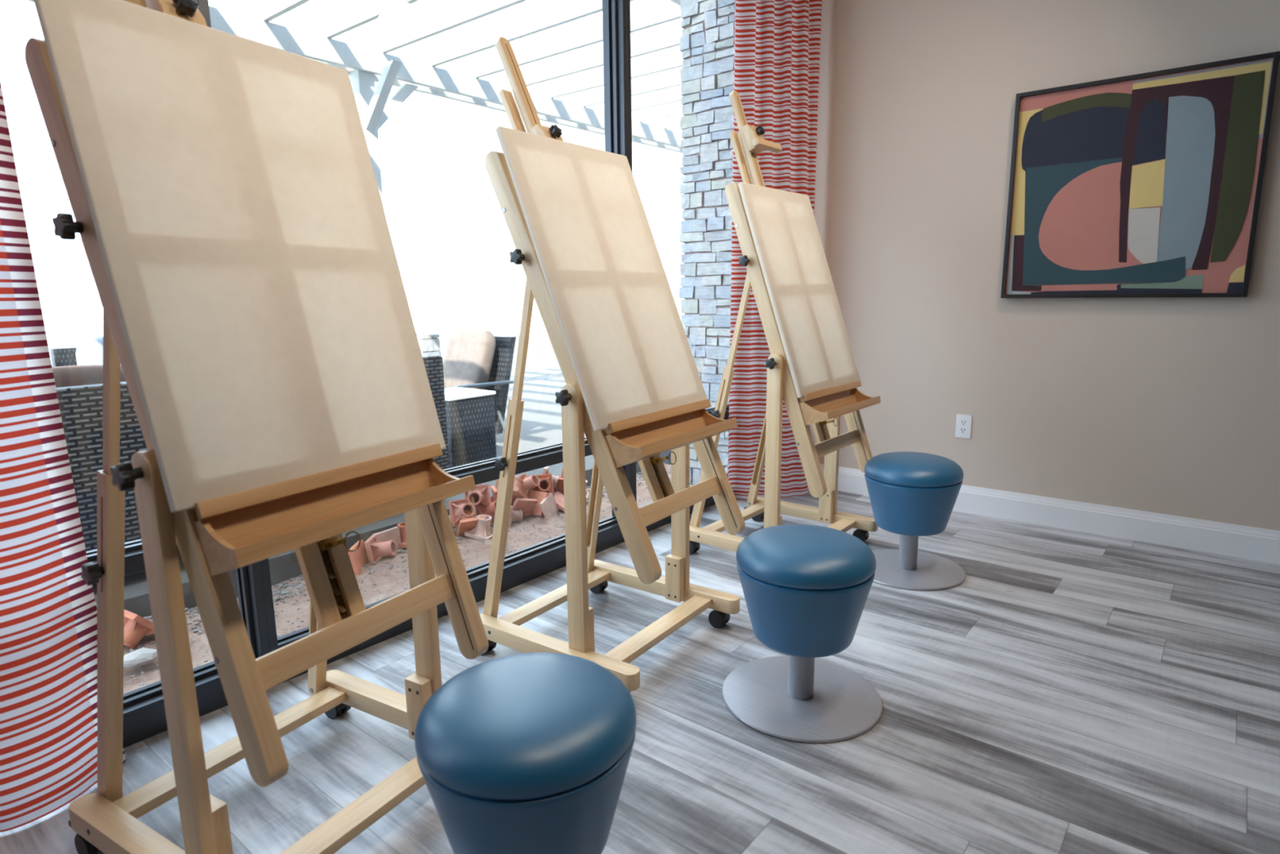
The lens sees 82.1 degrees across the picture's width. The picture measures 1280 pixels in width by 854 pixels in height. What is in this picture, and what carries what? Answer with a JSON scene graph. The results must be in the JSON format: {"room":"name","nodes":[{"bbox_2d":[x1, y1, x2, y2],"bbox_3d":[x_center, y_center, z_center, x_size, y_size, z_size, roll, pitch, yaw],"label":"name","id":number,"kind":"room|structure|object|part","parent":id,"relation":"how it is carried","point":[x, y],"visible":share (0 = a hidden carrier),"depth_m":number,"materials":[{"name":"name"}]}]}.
{"room":"art studio","nodes":[
{"label":"art studio","id":0,"kind":"room"},
{"bbox_2d":[239,0,684,340],"bbox_3d":[4.210,-7.111,21.808,29.000,8.800,4.060,-1,10,-1],"label":"sky","id":1,"kind":"structure","parent":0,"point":[452,241],"depth_m":19.81,"materials":[{"name":"white paint"}]},
{"bbox_2d":[0,485,1279,853],"bbox_3d":[0.962,1.087,0.356,5.560,0.120,6.275,8,13,38],"label":"floor","id":2,"kind":"structure","parent":0,"point":[1077,691],"depth_m":1.84,"materials":[{"name":"grey wood"}]},
{"bbox_2d":[24,0,488,853],"bbox_3d":[-0.732,-0.099,1.405,0.657,1.876,0.622,5,12,30],"label":"easel","id":3,"kind":"object","parent":2,"relation":"on","point":[308,515],"visible":0.7,"depth_m":1.31,"materials":[{"name":"brown wood"}]},
{"bbox_3d":[-0.887,-0.311,1.144,0.039,0.040,0.031,5,12,30],"label":"strut pivot knob","id":4,"kind":"part","parent":3,"relation":"part of","materials":[{"name":"black plastic"}]},
{"bbox_3d":[-0.988,0.264,1.330,0.039,0.040,0.026,19,17,27],"label":"strut knob","id":5,"kind":"part","parent":3,"relation":"part of","materials":[{"name":"black plastic"}]},
{"bbox_3d":[-0.777,0.073,1.118,0.041,0.042,0.034,5,12,30],"label":"pivot knob","id":6,"kind":"part","parent":3,"relation":"part of","materials":[{"name":"black plastic"}]},
{"bbox_3d":[-0.766,-0.022,1.164,0.057,1.226,0.034,-17,0,32],"label":"rail","id":7,"kind":"part","parent":3,"relation":"part of","materials":[{"name":"brown wood"}]},
{"bbox_3d":[-0.760,0.402,1.204,0.058,0.743,0.024,5,12,30],"label":"post","id":8,"kind":"part","parent":3,"relation":"part of","materials":[{"name":"brown wood"}]},
{"bbox_3d":[-0.814,-0.754,1.317,0.033,0.040,0.037,-17,0,32],"label":"clamp knob","id":9,"kind":"part","parent":3,"relation":"part of","materials":[{"name":"black plastic"}]},
{"bbox_3d":[-0.757,-0.238,1.348,0.018,1.330,0.037,-17,0,32],"label":"mast rail","id":10,"kind":"part","parent":3,"relation":"part of","materials":[{"name":"brown wood"}]},
{"bbox_2d":[33,0,445,512],"bbox_3d":[-0.663,-0.313,1.332,0.249,0.804,0.566,5,12,30],"label":"canvas","id":11,"kind":"object","parent":3,"relation":"on","point":[230,186],"visible":0.91,"depth_m":1.26,"materials":[{"name":"beige fabric"}]},
{"bbox_3d":[-0.665,-0.312,1.333,0.013,0.824,0.552,-14,1,32],"label":"stretcher frame","id":12,"kind":"part","parent":11,"relation":"part of","materials":[{"name":"brown wood"}]},
{"bbox_2d":[193,458,433,575],"bbox_3d":[-0.520,0.139,1.323,0.090,0.088,0.489,-17,0,32],"label":"tray","id":13,"kind":"object","parent":3,"relation":"on","point":[237,534],"depth_m":1.25,"materials":[{"name":"brown wood"}]},
{"bbox_3d":[-0.728,-0.247,1.395,0.018,1.330,0.032,-17,0,32],"label":"mast rail","id":14,"kind":"part","parent":3,"relation":"part of","materials":[{"name":"brown wood"}]},
{"bbox_3d":[-0.492,0.317,1.653,0.058,0.743,0.024,5,12,30],"label":"post","id":15,"kind":"part","parent":3,"relation":"part of","materials":[{"name":"brown wood"}]},
{"bbox_3d":[-0.530,-0.098,1.560,0.057,1.226,0.034,-17,0,32],"label":"rail","id":16,"kind":"part","parent":3,"relation":"part of","materials":[{"name":"brown wood"}]},
{"bbox_2d":[414,652,636,853],"bbox_3d":[-0.182,0.646,1.238,0.424,0.458,0.424,8,13,38],"label":"stool","id":17,"kind":"object","parent":2,"relation":"on","point":[530,753],"visible":1,"depth_m":1.10,"materials":[{"name":"leather"}]},
{"bbox_3d":[-0.180,0.866,1.278,0.424,0.011,0.424,8,13,38],"label":"plate","id":18,"kind":"part","parent":17,"relation":"part of","materials":[{"name":"metal"}]},
{"bbox_2d":[480,36,745,692],"bbox_3d":[-0.115,-0.230,2.179,0.714,1.839,0.622,7,13,35],"label":"easel","id":19,"kind":"object","parent":2,"relation":"on","point":[642,439],"visible":0.77,"depth_m":2.10,"materials":[{"name":"brown wood"}]},
{"bbox_3d":[-0.400,0.107,2.135,0.039,0.040,0.026,19,18,32],"label":"strut knob","id":20,"kind":"part","parent":19,"relation":"part of","materials":[{"name":"black plastic"}]},
{"bbox_3d":[-0.323,-0.452,1.954,0.039,0.040,0.031,7,13,35],"label":"strut pivot knob","id":21,"kind":"part","parent":19,"relation":"part of","materials":[{"name":"black plastic"}]},
{"bbox_3d":[-0.247,-0.860,2.140,0.033,0.040,0.037,-24,-5,36],"label":"clamp knob","id":22,"kind":"part","parent":19,"relation":"part of","materials":[{"name":"black plastic"}]},
{"bbox_3d":[-0.193,-0.077,1.898,0.041,0.042,0.034,7,13,35],"label":"pivot knob","id":23,"kind":"part","parent":19,"relation":"part of","materials":[{"name":"black plastic"}]},
{"bbox_3d":[-0.183,-0.171,1.948,0.057,1.226,0.034,-24,-5,36],"label":"rail","id":24,"kind":"part","parent":19,"relation":"part of","materials":[{"name":"brown wood"}]},
{"bbox_3d":[-0.174,0.252,1.983,0.058,0.743,0.024,7,13,35],"label":"post","id":25,"kind":"part","parent":19,"relation":"part of","materials":[{"name":"brown wood"}]},
{"bbox_3d":[-0.168,-0.378,2.140,0.018,1.330,0.037,-24,-5,36],"label":"mast rail","id":26,"kind":"part","parent":19,"relation":"part of","materials":[{"name":"brown wood"}]},
{"bbox_3d":[-0.135,-0.387,2.186,0.018,1.330,0.032,-24,-5,36],"label":"mast rail","id":27,"kind":"part","parent":19,"relation":"part of","materials":[{"name":"brown wood"}]},
{"bbox_2d":[495,125,706,431],"bbox_3d":[-0.080,-0.425,2.101,0.319,0.773,0.556,7,13,35],"label":"canvas","id":28,"kind":"object","parent":19,"relation":"on","point":[624,334],"visible":0.88,"depth_m":2.05,"materials":[{"name":"beige fabric"}]},
{"bbox_3d":[-0.081,-0.424,2.102,0.013,0.824,0.552,-20,-3,37],"label":"stretcher frame","id":29,"kind":"part","parent":28,"relation":"part of","materials":[{"name":"brown wood"}]},
{"bbox_2d":[604,410,731,467],"bbox_3d":[0.099,0.013,2.071,0.090,0.088,0.489,-24,-5,36],"label":"tray","id":30,"kind":"object","parent":19,"relation":"on","point":[632,442],"depth_m":2.01,"materials":[{"name":"brown wood"}]},
{"bbox_3d":[0.132,0.171,2.408,0.058,0.743,0.024,7,13,35],"label":"post","id":31,"kind":"part","parent":19,"relation":"part of","materials":[{"name":"brown wood"}]},
{"bbox_3d":[0.087,-0.242,2.322,0.057,1.226,0.034,-24,-5,36],"label":"rail","id":32,"kind":"part","parent":19,"relation":"part of","materials":[{"name":"brown wood"}]},
{"bbox_2d":[689,90,880,554],"bbox_3d":[0.580,-0.407,2.995,0.658,1.878,0.622,8,13,38],"label":"easel","id":33,"kind":"object","parent":2,"relation":"on","point":[823,409],"visible":0.69,"depth_m":2.91,"materials":[{"name":"brown wood"}]},
{"bbox_3d":[0.306,-0.050,2.960,0.039,0.040,0.026,23,21,34],"label":"strut knob","id":34,"kind":"part","parent":33,"relation":"part of","materials":[{"name":"black plastic"}]},
{"bbox_3d":[0.395,-0.623,2.758,0.039,0.040,0.031,8,13,38],"label":"strut pivot knob","id":35,"kind":"part","parent":33,"relation":"part of","materials":[{"name":"black plastic"}]},
{"bbox_3d":[0.476,-1.177,2.919,0.033,0.040,0.037,-17,-2,40],"label":"clamp knob","id":36,"kind":"part","parent":33,"relation":"part of","materials":[{"name":"black plastic"}]},
{"bbox_3d":[0.488,-0.235,2.719,0.041,0.042,0.034,8,13,38],"label":"pivot knob","id":37,"kind":"part","parent":33,"relation":"part of","materials":[{"name":"black plastic"}]},
{"bbox_3d":[0.509,0.094,2.804,0.058,0.743,0.024,8,13,38],"label":"post","id":38,"kind":"part","parent":33,"relation":"part of","materials":[{"name":"brown wood"}]},
{"bbox_3d":[0.510,-0.331,2.763,0.057,1.226,0.034,-17,-2,40],"label":"rail","id":39,"kind":"part","parent":33,"relation":"part of","materials":[{"name":"brown wood"}]},
{"bbox_3d":[0.552,-0.547,2.941,0.018,1.330,0.037,-17,-2,40],"label":"mast rail","id":40,"kind":"part","parent":33,"relation":"part of","materials":[{"name":"brown wood"}]},
{"bbox_3d":[0.587,-0.555,2.984,0.018,1.330,0.032,-17,-2,40],"label":"mast rail","id":41,"kind":"part","parent":33,"relation":"part of","materials":[{"name":"brown wood"}]},
{"bbox_2d":[737,182,860,398],"bbox_3d":[0.650,-0.549,2.924,0.280,0.790,0.560,8,13,38],"label":"canvas","id":42,"kind":"object","parent":33,"relation":"on","point":[790,252],"visible":0.9,"depth_m":2.88,"materials":[{"name":"beige fabric"}]},
{"bbox_3d":[0.649,-0.548,2.925,0.013,0.824,0.552,-16,-2,40],"label":"stretcher frame","id":43,"kind":"part","parent":42,"relation":"part of","materials":[{"name":"brown wood"}]},
{"bbox_2d":[799,388,857,425],"bbox_3d":[0.789,-0.093,2.884,0.090,0.088,0.489,-17,-2,40],"label":"tray","id":44,"kind":"object","parent":33,"relation":"on","point":[826,405],"depth_m":2.80,"materials":[{"name":"brown wood"}]},
{"bbox_3d":[0.842,0.016,3.208,0.058,0.743,0.024,8,13,38],"label":"post","id":45,"kind":"part","parent":33,"relation":"part of","materials":[{"name":"brown wood"}]},
{"bbox_3d":[0.803,-0.399,3.120,0.057,1.226,0.034,-17,-2,40],"label":"rail","id":46,"kind":"part","parent":33,"relation":"part of","materials":[{"name":"brown wood"}]},
{"bbox_2d":[721,524,882,742],"bbox_3d":[0.433,0.507,1.954,0.424,0.458,0.424,8,13,38],"label":"stool","id":47,"kind":"object","parent":2,"relation":"on","point":[806,588],"visible":1,"depth_m":1.85,"materials":[{"name":"leather"}]},
{"bbox_3d":[0.435,0.634,1.977,0.069,0.179,0.069,8,13,38],"label":"post","id":48,"kind":"part","parent":47,"relation":"part of","materials":[{"name":"metal"}]},
{"bbox_3d":[0.436,0.727,1.994,0.424,0.011,0.424,8,13,38],"label":"plate","id":49,"kind":"part","parent":47,"relation":"part of","materials":[{"name":"metal"}]},
{"bbox_2d":[736,524,875,590],"bbox_3d":[0.431,0.321,1.919,0.357,0.080,0.357,8,13,38],"label":"seat cushion","id":50,"kind":"object","parent":47,"relation":"on","point":[787,557],"depth_m":1.81,"materials":[{"name":"blue leather"}]},
{"bbox_2d":[864,451,966,590],"bbox_3d":[1.050,0.336,2.850,0.424,0.458,0.424,8,13,38],"label":"stool","id":51,"kind":"object","parent":2,"relation":"on","point":[913,495],"visible":0.98,"depth_m":2.73,"materials":[{"name":"leather"}]},
{"bbox_3d":[1.051,0.462,2.873,0.069,0.179,0.069,8,13,38],"label":"post","id":52,"kind":"part","parent":51,"relation":"part of","materials":[{"name":"metal"}]},
{"bbox_2d":[864,451,963,487],"bbox_3d":[1.047,0.150,2.816,0.357,0.080,0.357,8,13,38],"label":"seat cushion","id":53,"kind":"object","parent":51,"relation":"on","point":[897,468],"depth_m":2.71,"materials":[{"name":"blue leather"}]},
{"bbox_3d":[1.052,0.555,2.890,0.424,0.011,0.424,8,13,38],"label":"plate","id":54,"kind":"part","parent":51,"relation":"part of","materials":[{"name":"metal"}]},
{"bbox_2d":[808,0,1279,530],"bbox_3d":[2.884,-0.777,2.445,5.560,2.750,0.120,8,13,38],"label":"wall","id":55,"kind":"structure","parent":0,"point":[1171,406],"depth_m":3.34,"materials":[{"name":"beige paint"}]},
{"bbox_2d":[955,413,972,438],"bbox_3d":[1.580,-0.003,3.587,0.072,0.114,0.008,8,13,38],"label":"wall outlet","id":56,"kind":"object","parent":55,"relation":"attached to","point":[963,422],"visible":1,"depth_m":3.58,"materials":[{"name":"white paint"}]},
{"bbox_2d":[959,427,966,433],"bbox_3d":[1.578,0.017,3.588,0.033,0.027,0.002,8,13,38],"label":"receptacle","id":57,"kind":"object","parent":56,"relation":"attached to","point":[962,430],"depth_m":3.59,"materials":[{"name":"white plastic"}]},
{"bbox_2d":[960,419,967,425],"bbox_3d":[1.578,-0.022,3.581,0.033,0.027,0.002,8,13,38],"label":"receptacle","id":58,"kind":"object","parent":56,"relation":"attached to","point":[962,422],"depth_m":3.58,"materials":[{"name":"white plastic"}]},
{"bbox_2d":[807,463,1279,564],"bbox_3d":[2.856,0.521,2.629,5.320,0.131,0.016,8,13,38],"label":"baseboard","id":59,"kind":"structure","parent":55,"relation":"attached to","point":[1256,544],"depth_m":3.23,"materials":[{"name":"white paint"}]},
{"bbox_2d":[1000,51,1279,297],"bbox_3d":[1.997,-0.979,3.026,0.874,0.878,0.042,8,13,38],"label":"framed picture","id":60,"kind":"object","parent":55,"relation":"attached to","point":[1146,184],"visible":1,"depth_m":2.98,"materials":[{"name":"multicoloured paint"}]},
{"bbox_3d":[0.929,-1.735,-0.161,5.560,0.120,6.275,8,13,38],"label":"ceiling","id":61,"kind":"structure","parent":0,"visible":0},
{"bbox_2d":[0,80,126,831],"bbox_3d":[-1.454,-0.491,1.161,0.091,2.739,0.811,7,13,36],"label":"curtain","id":62,"kind":"object","parent":61,"relation":"hanging from","point":[48,612],"visible":0.83,"depth_m":1.52,"materials":[{"name":"red fabric"}]},
{"bbox_2d":[728,0,822,499],"bbox_3d":[0.703,-0.978,3.682,0.560,2.739,0.138,-6,12,-28],"label":"curtain","id":63,"kind":"object","parent":61,"relation":"hanging from","point":[777,42],"visible":0.45,"depth_m":3.61,"materials":[{"name":"red fabric"}]},
{"bbox_3d":[-1.167,-0.609,1.787,0.120,2.750,6.035,8,13,38],"label":"wall","id":64,"kind":"structure","parent":0,"visible":0},
{"bbox_2d":[85,0,270,747],"bbox_3d":[-1.606,-0.460,1.254,0.108,2.660,1.625,8,13,38],"label":"window","id":65,"kind":"structure","parent":64,"relation":"in","point":[144,717],"depth_m":1.93,"materials":[{"name":"clear glass"}]},
{"bbox_2d":[198,0,633,685],"bbox_3d":[-0.590,-0.697,2.484,0.108,2.660,1.602,8,13,38],"label":"window","id":66,"kind":"structure","parent":64,"relation":"in","point":[528,563],"depth_m":2.87,"materials":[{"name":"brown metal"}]},
{"bbox_2d":[626,0,728,532],"bbox_3d":[0.253,-0.894,3.504,0.108,2.660,1.073,8,13,38],"label":"window","id":67,"kind":"structure","parent":64,"relation":"in","point":[709,501],"depth_m":3.01,"materials":[{"name":"clear glass"}]},
{"label":"outside","id":68,"kind":"structure","parent":0,"visible":0},
{"bbox_2d":[43,318,102,360],"bbox_3d":[-28.519,-9.419,61.070,117.860,0.245,180.000,8,13,38],"label":"ground","id":69,"kind":"structure","parent":68,"point":[60,333],"depth_m":30.11,"materials":[{"name":"white concrete"}]},
{"bbox_2d":[29,239,102,319],"bbox_3d":[-39.172,-10.220,51.828,19.000,5.300,9.200,-4,11,-16],"label":"house","id":70,"kind":"structure","parent":69,"relation":"on","point":[67,288],"depth_m":48.19,"materials":[{"name":"white paint"}]},
{"bbox_2d":[92,333,671,617],"bbox_3d":[-3.224,-0.663,10.402,11.930,0.200,36.000,8,13,38],"label":"patio slab","id":71,"kind":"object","parent":69,"relation":"on","point":[541,420],"depth_m":5.49,"materials":[{"name":"concrete"}]},
{"bbox_2d":[49,346,77,366],"bbox_3d":[-3.704,-0.251,5.436,0.680,0.690,0.840,8,13,38],"label":"armchair","id":72,"kind":"object","parent":71,"relation":"on","point":[60,357],"visible":0.03,"depth_m":5.26,"materials":[{"name":"grey wicker"}]},
{"bbox_3d":[-3.657,-0.191,5.409,0.520,0.140,0.620,8,13,38],"label":"seat cushion","id":73,"kind":"object","parent":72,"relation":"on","visible":0},
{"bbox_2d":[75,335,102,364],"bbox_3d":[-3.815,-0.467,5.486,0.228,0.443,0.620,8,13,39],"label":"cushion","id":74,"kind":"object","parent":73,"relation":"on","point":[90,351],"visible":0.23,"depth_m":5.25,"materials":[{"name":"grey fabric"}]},
{"bbox_2d":[56,355,448,585],"bbox_3d":[-2.003,0.130,3.292,0.765,0.775,2.180,8,13,38],"label":"wicker sofa","id":75,"kind":"object","parent":71,"relation":"on","point":[81,406],"visible":0.2,"depth_m":2.69,"materials":[{"name":"grey wicker"}]},
{"bbox_3d":[-2.438,0.213,2.880,0.620,0.165,0.920,8,13,38],"label":"seat cushion","id":76,"kind":"object","parent":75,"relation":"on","visible":0},
{"bbox_2d":[52,364,125,387],"bbox_3d":[-2.239,-0.026,2.670,0.226,0.371,0.900,8,13,39],"label":"cushion","id":77,"kind":"object","parent":76,"relation":"on","point":[79,375],"visible":0.19,"depth_m":2.73,"materials":[{"name":"brown fabric"}]},
{"bbox_2d":[25,0,684,207],"bbox_3d":[-0.386,-1.621,6.247,3.800,3.115,11.800,8,13,38],"label":"pergola","id":78,"kind":"object","parent":71,"relation":"on","point":[656,100],"visible":0.38,"depth_m":5.83,"materials":[{"name":"white wood"}]},
{"bbox_3d":[-2.190,-1.493,6.057,0.140,2.975,0.140,8,13,38],"label":"post","id":79,"kind":"part","parent":78,"relation":"part of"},
{"bbox_2d":[416,333,440,355],"bbox_3d":[-1.785,-0.370,6.012,0.319,0.772,0.207,8,13,38],"label":"stone pier","id":80,"kind":"structure","parent":71,"relation":"on","point":[429,344],"depth_m":5.86,"materials":[{"name":"white stone"}]},
{"bbox_2d":[444,386,496,467],"bbox_3d":[-1.192,0.000,4.724,0.420,0.455,0.365,8,13,38],"label":"side table","id":81,"kind":"object","parent":71,"relation":"on","point":[469,412],"visible":0.7,"depth_m":4.58,"materials":[{"name":"grey wicker"}]},
{"bbox_2d":[457,335,515,434],"bbox_3d":[-1.321,-0.261,5.388,0.626,0.779,0.638,8,13,38],"label":"patio chair","id":82,"kind":"object","parent":71,"relation":"on","point":[499,381],"visible":0.25,"depth_m":5.37,"materials":[{"name":"grey wicker"}]},
{"bbox_2d":[443,327,495,389],"bbox_3d":[-1.270,-0.484,5.414,0.460,0.488,0.262,8,13,38],"label":"pillow","id":83,"kind":"object","parent":82,"relation":"on","point":[468,357],"visible":0.73,"depth_m":5.31,"materials":[{"name":"beige fabric"}]},
{"bbox_3d":[-1.109,-0.079,5.208,0.036,0.475,0.576,8,13,38],"label":"chair arm","id":84,"kind":"part","parent":82,"relation":"part of","materials":[{"name":"metal"}]},
{"bbox_3d":[-1.370,-0.120,5.350,0.560,0.070,0.410,8,13,38],"label":"chair seat","id":85,"kind":"part","parent":82,"relation":"part of","materials":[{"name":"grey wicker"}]},
{"bbox_3d":[-0.996,0.002,5.379,0.113,0.258,0.024,-11,14,-44],"label":"leg","id":86,"kind":"part","parent":82,"relation":"part of","materials":[{"name":"metal"}]},
{"bbox_2d":[678,0,734,486],"bbox_3d":[0.566,-1.103,4.237,0.351,3.200,0.700,8,13,38],"label":"stone pilaster","id":87,"kind":"object","parent":69,"relation":"on","point":[708,33],"visible":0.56,"depth_m":3.94,"materials":[{"name":"grey stone"}]},
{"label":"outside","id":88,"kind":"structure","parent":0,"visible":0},
{"bbox_2d":[123,462,671,693],"bbox_3d":[-1.698,0.825,2.217,0.960,0.065,7.000,8,13,38],"label":"planting bed","id":89,"kind":"object","parent":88,"point":[384,583],"visible":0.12,"depth_m":3.12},
{"bbox_2d":[124,608,154,648],"bbox_3d":[-1.764,0.703,2.576,0.137,0.144,0.144,6,12,31],"label":"fitting","id":90,"kind":"object","parent":89,"relation":"on","point":[136,626],"visible":0.78,"depth_m":2.54,"materials":[{"name":"orange ceramic"}]},
{"bbox_2d":[123,647,157,667],"bbox_3d":[-1.655,0.763,2.432,0.086,0.054,0.121,8,13,38],"label":"rock","id":91,"kind":"object","parent":89,"relation":"on","point":[143,655],"visible":0.85,"depth_m":2.41,"materials":[{"name":"white stone"}]},
{"bbox_2d":[347,539,368,575],"bbox_3d":[-1.279,0.584,3.255,0.112,0.134,0.132,-1,10,-1],"label":"fitting","id":92,"kind":"object","parent":89,"relation":"on","point":[358,557],"visible":0.46,"depth_m":3.23,"materials":[{"name":"orange ceramic"}]},
{"bbox_2d":[364,532,396,564],"bbox_3d":[-1.171,0.564,3.342,0.112,0.134,0.132,-1,10,-1],"label":"fitting","id":93,"kind":"object","parent":89,"relation":"on","point":[375,551],"visible":0.92,"depth_m":3.31,"materials":[{"name":"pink ceramic"}]},
{"bbox_2d":[372,526,402,551],"bbox_3d":[-1.204,0.543,3.441,0.104,0.136,0.135,6,12,33],"label":"fitting","id":94,"kind":"object","parent":89,"relation":"on","point":[393,533],"visible":0.35,"depth_m":3.42,"materials":[{"name":"ceramic"}]},
{"bbox_2d":[123,468,671,685],"bbox_3d":[-0.741,0.586,3.410,0.872,0.054,3.711,8,13,38],"label":"gravel","id":95,"kind":"object","parent":89,"relation":"on","point":[639,474],"visible":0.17,"depth_m":3.09,"materials":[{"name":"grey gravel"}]},
{"bbox_2d":[397,521,407,547],"bbox_3d":[-1.120,0.510,3.515,0.133,0.096,0.133,1,11,9],"label":"fitting","id":96,"kind":"object","parent":89,"relation":"on","point":[402,526],"visible":0.38,"depth_m":3.48,"materials":[{"name":"orange ceramic"}]},
{"bbox_2d":[448,515,457,528],"bbox_3d":[-0.976,0.501,3.674,0.132,0.134,0.112,5,12,29],"label":"fitting","id":97,"kind":"object","parent":89,"relation":"on","point":[449,515],"visible":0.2,"depth_m":3.68,"materials":[{"name":"ceramic"}]},
{"bbox_2d":[456,510,486,536],"bbox_3d":[-0.850,0.487,3.668,0.130,0.136,0.134,-7,12,-30],"label":"fitting","id":98,"kind":"object","parent":89,"relation":"on","point":[465,523],"visible":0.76,"depth_m":3.62,"materials":[{"name":"orange ceramic"}]},
{"bbox_2d":[464,514,493,540],"bbox_3d":[-0.785,0.495,3.655,0.131,0.110,0.130,3,11,19],"label":"fitting","id":99,"kind":"object","parent":89,"relation":"on","point":[482,530],"visible":0.92,"depth_m":3.62,"materials":[{"name":"ceramic"}]},
{"bbox_2d":[475,497,496,524],"bbox_3d":[-0.771,0.442,3.824,0.131,0.133,0.130,5,12,29],"label":"fitting","id":100,"kind":"object","parent":89,"relation":"on","point":[491,510],"visible":0.52,"depth_m":3.79,"materials":[{"name":"orange ceramic"}]},
{"bbox_2d":[464,484,491,510],"bbox_3d":[-0.842,0.372,3.780,0.140,0.141,0.115,-1,10,-1],"label":"fitting","id":101,"kind":"object","parent":100,"relation":"on","point":[481,494],"visible":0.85,"depth_m":3.81,"materials":[{"name":"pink ceramic"}]},
{"bbox_2d":[508,505,523,527],"bbox_3d":[-0.677,0.464,3.876,0.110,0.131,0.130,-7,12,-30],"label":"fitting","id":102,"kind":"object","parent":89,"relation":"on","point":[515,515],"visible":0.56,"depth_m":3.86,"materials":[{"name":"ceramic"}]},
{"bbox_2d":[490,484,514,501],"bbox_3d":[-0.734,0.388,3.942,0.110,0.131,0.130,-5,11,-20],"label":"fitting","id":103,"kind":"object","parent":102,"relation":"on","point":[494,491],"visible":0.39,"depth_m":3.92,"materials":[{"name":"orange ceramic"}]},
{"bbox_2d":[495,475,519,488],"bbox_3d":[-0.718,0.325,4.018,0.130,0.131,0.102,-1,10,-1],"label":"fitting","id":104,"kind":"object","parent":103,"relation":"on","point":[496,480],"visible":0.02,"depth_m":3.97,"materials":[{"name":"ceramic"}]},
{"bbox_2d":[523,510,533,516],"bbox_3d":[-0.623,0.499,4.020,0.131,0.110,0.130,8,13,38],"label":"fitting","id":105,"kind":"object","parent":89,"relation":"on","point":[528,513],"visible":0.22,"depth_m":3.94,"materials":[{"name":"orange ceramic"}]},
{"bbox_2d":[511,497,537,513],"bbox_3d":[-0.640,0.437,3.929,0.148,0.152,0.133,4,11,25],"label":"fitting","id":106,"kind":"object","parent":105,"relation":"on","point":[526,504],"visible":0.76,"depth_m":3.91,"materials":[{"name":"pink ceramic"}]},
{"bbox_2d":[496,476,528,497],"bbox_3d":[-0.675,0.335,3.923,0.130,0.136,0.137,3,11,19],"label":"fitting","id":107,"kind":"object","parent":106,"relation":"on","point":[517,492],"visible":0.52,"depth_m":3.90,"materials":[{"name":"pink ceramic"}]},
{"bbox_2d":[528,489,549,516],"bbox_3d":[-0.557,0.414,4.019,0.130,0.133,0.131,5,12,29],"label":"fitting","id":108,"kind":"object","parent":89,"relation":"on","point":[540,496],"visible":0.56,"depth_m":3.98,"materials":[{"name":"orange ceramic"}]},
{"bbox_2d":[519,472,539,497],"bbox_3d":[-0.613,0.323,4.019,0.131,0.133,0.130,3,11,19],"label":"fitting","id":109,"kind":"object","parent":108,"relation":"on","point":[531,482],"visible":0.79,"depth_m":3.99,"materials":[{"name":"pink ceramic"}]},
{"bbox_2d":[539,492,559,519],"bbox_3d":[-0.519,0.441,3.995,0.117,0.154,0.154,3,11,17],"label":"fitting","id":110,"kind":"object","parent":89,"relation":"on","point":[548,506],"visible":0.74,"depth_m":3.97,"materials":[{"name":"ceramic"}]},
{"bbox_2d":[553,475,564,494],"bbox_3d":[-0.470,0.347,4.253,0.130,0.130,0.116,1,11,9],"label":"fitting","id":111,"kind":"object","parent":89,"relation":"on","point":[559,487],"visible":0.38,"depth_m":4.20,"materials":[{"name":"orange ceramic"}]},
{"bbox_2d":[542,466,559,488],"bbox_3d":[-0.520,0.289,4.164,0.121,0.142,0.143,-1,10,-2],"label":"fitting","id":112,"kind":"object","parent":111,"relation":"on","point":[545,470],"visible":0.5,"depth_m":4.14,"materials":[{"name":"ceramic"}]},
{"bbox_2d":[553,491,564,512],"bbox_3d":[-0.445,0.441,4.106,0.133,0.131,0.130,3,11,19],"label":"fitting","id":113,"kind":"object","parent":89,"relation":"on","point":[559,497],"visible":0.31,"depth_m":4.08,"materials":[{"name":"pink ceramic"}]},
{"bbox_2d":[528,473,554,496],"bbox_3d":[-0.536,0.334,4.048,0.130,0.128,0.122,-5,11,-20],"label":"fitting","id":114,"kind":"object","parent":113,"relation":"on","point":[545,484],"visible":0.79,"depth_m":4.08,"materials":[{"name":"orange ceramic"}]},
{"bbox_2d":[585,480,588,501],"bbox_3d":[-0.363,0.352,4.238,0.128,0.122,0.130,-1,10,-1],"label":"fitting","id":115,"kind":"object","parent":89,"relation":"on","point":[586,481],"visible":0.21,"depth_m":4.23,"materials":[{"name":"ceramic"}]},
{"bbox_3d":[-0.825,0.535,3.788,0.130,0.094,0.130,-21,10,3],"label":"fitting","id":116,"kind":"object","parent":89,"relation":"on","visible":0},
{"bbox_2d":[447,496,476,526],"bbox_3d":[-0.879,0.433,3.694,0.130,0.128,0.122,-8,13,-35],"label":"fitting","id":117,"kind":"object","parent":116,"relation":"on","point":[456,507],"visible":0.8,"depth_m":3.69,"materials":[{"name":"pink ceramic"}]}
]}

